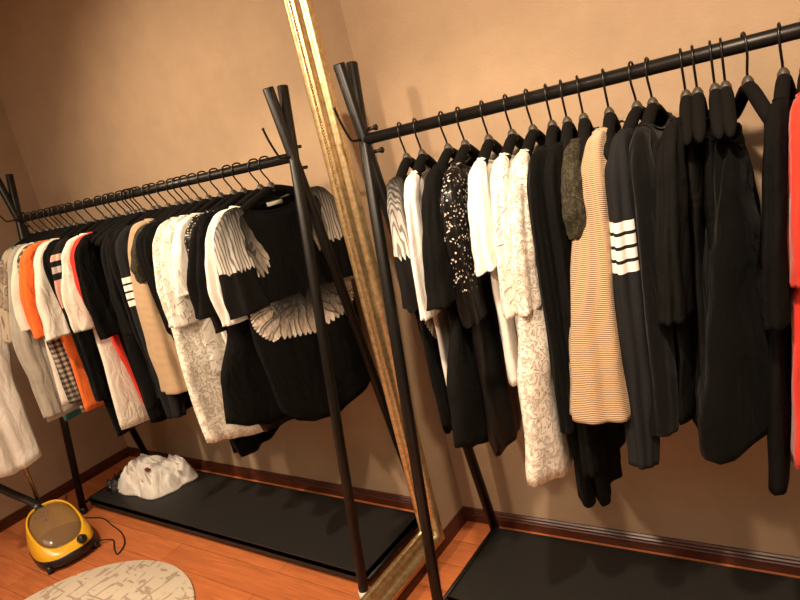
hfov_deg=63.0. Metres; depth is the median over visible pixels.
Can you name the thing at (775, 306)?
coat
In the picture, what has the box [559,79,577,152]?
clothes hanger
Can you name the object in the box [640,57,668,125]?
clothes hanger
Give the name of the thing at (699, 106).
clothes hanger
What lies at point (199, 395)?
wall mirror
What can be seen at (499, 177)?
chiffon top
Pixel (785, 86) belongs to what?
clothes hanger
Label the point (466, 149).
clothes hanger
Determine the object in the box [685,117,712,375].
camisole
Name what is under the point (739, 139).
dress
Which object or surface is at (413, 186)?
t-shirt
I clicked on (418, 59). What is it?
wall
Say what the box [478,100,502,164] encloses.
clothes hanger
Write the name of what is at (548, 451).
dress
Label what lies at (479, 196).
blouse
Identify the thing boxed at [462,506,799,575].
baseboard
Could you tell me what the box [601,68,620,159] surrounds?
clothes hanger
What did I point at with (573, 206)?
blouse
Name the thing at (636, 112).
clothes hanger
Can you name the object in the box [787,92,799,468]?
tunic
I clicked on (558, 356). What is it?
dress
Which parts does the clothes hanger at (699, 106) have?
padded arm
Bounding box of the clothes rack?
[332,22,799,599]
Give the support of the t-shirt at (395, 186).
hanging from the clothes hanger at (407, 161)
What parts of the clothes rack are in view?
post, post, rail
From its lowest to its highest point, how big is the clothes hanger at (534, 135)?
0.186 m
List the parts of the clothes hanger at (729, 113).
padded arm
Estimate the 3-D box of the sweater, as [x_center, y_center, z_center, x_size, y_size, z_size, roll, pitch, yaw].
[0.602,-0.048,1.563,0.101,0.744,0.524,-4,17,36]
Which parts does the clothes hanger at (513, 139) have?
padded arm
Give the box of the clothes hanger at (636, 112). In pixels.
[622,61,645,128]
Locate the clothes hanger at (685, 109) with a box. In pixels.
[679,48,692,145]
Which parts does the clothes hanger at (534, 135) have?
padded arm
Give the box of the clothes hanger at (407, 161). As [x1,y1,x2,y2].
[395,122,425,180]
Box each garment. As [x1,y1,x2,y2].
[628,112,678,436]
[655,109,709,424]
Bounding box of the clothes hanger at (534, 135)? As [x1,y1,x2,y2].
[522,88,545,157]
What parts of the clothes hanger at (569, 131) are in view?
padded arm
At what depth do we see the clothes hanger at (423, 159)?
1.76 m
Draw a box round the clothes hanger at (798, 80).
[796,69,799,93]
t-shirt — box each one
[387,165,451,433]
[404,160,449,386]
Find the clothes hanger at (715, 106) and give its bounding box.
[708,40,724,139]
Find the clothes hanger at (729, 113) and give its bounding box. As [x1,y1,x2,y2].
[719,37,736,137]
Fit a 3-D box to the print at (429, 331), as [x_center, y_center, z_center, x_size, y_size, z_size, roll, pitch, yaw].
[0.105,0.041,1.837,0.010,0.159,0.219,-8,15,23]
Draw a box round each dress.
[421,155,488,447]
[440,157,521,456]
[506,144,572,486]
[527,145,595,507]
[569,117,630,424]
[692,129,768,464]
[714,122,745,209]
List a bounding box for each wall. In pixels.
[312,0,462,529]
[340,0,799,556]
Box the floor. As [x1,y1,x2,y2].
[406,521,799,599]
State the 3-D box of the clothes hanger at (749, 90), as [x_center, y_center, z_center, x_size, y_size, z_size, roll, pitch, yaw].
[0.707,-0.450,1.328,0.028,0.186,0.366,-9,15,19]
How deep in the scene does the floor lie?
2.33 m
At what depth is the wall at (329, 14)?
2.34 m
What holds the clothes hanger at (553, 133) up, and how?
hanging from the clothes rack
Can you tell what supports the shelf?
on the clothes rack
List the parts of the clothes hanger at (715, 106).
padded arm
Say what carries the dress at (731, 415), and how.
hanging from the clothes rack
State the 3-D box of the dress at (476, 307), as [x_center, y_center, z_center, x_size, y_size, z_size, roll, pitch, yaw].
[0.254,-0.001,1.836,0.093,0.805,0.481,-7,15,25]
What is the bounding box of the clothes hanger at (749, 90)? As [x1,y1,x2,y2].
[735,31,770,122]
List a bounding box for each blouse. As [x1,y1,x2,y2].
[468,152,517,386]
[561,127,598,239]
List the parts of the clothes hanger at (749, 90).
padded arm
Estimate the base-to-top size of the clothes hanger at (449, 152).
0.186 m
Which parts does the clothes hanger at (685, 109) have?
padded arm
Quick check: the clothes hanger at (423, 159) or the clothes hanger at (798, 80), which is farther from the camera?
the clothes hanger at (423, 159)
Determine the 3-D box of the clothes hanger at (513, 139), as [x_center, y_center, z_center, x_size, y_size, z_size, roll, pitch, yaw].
[0.280,-0.422,1.636,0.028,0.186,0.366,-7,15,26]
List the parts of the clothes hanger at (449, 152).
padded arm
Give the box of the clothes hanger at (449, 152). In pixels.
[437,111,457,164]
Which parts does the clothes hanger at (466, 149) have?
padded arm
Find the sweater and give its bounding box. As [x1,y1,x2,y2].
[604,120,661,469]
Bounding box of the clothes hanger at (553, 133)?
[543,83,560,151]
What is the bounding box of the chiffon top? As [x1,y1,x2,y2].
[490,146,534,334]
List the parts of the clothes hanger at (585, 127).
padded arm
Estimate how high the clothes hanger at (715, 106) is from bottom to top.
0.186 m
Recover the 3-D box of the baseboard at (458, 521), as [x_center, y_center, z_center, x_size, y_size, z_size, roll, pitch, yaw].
[-0.636,1.385,1.279,0.016,0.054,3.300,-4,17,36]
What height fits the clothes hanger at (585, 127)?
0.186 m
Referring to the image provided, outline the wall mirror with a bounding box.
[0,0,444,599]
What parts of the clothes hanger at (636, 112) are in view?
padded arm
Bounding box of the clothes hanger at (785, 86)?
[773,22,796,103]
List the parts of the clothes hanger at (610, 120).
padded arm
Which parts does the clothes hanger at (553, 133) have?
padded arm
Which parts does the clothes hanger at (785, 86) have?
padded arm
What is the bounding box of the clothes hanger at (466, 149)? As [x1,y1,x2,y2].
[453,106,479,169]
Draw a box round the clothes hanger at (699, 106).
[690,45,708,143]
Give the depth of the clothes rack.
1.95 m
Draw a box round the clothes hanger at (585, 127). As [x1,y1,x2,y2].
[575,75,593,161]
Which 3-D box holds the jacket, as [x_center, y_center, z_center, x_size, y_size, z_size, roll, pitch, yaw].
[0.489,0.049,1.685,0.109,0.932,0.474,-6,16,29]
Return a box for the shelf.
[443,527,799,599]
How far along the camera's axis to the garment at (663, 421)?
1.34 m
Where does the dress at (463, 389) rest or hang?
hanging from the clothes hanger at (449, 152)
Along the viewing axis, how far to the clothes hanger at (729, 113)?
1.28 m
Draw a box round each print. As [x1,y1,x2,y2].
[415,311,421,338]
[423,317,436,338]
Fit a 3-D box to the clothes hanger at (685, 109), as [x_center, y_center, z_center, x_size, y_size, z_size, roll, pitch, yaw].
[0.611,-0.443,1.397,0.028,0.186,0.366,-6,16,28]
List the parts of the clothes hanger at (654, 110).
padded arm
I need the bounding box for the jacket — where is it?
[543,141,625,506]
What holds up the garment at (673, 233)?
hanging from the clothes hanger at (685, 109)
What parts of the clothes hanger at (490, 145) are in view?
padded arm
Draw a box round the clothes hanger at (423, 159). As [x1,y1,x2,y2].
[412,118,436,178]
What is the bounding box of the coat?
[760,93,795,495]
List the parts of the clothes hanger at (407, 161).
padded arm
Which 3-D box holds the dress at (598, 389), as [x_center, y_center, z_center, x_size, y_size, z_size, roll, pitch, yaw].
[0.509,-0.102,1.603,0.177,0.636,0.564,-5,16,32]
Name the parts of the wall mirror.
gilded frame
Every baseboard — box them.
[396,508,466,599]
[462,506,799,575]
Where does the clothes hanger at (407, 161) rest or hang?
hanging from the clothes rack
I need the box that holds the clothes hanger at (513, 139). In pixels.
[501,94,523,161]
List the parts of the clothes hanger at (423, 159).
padded arm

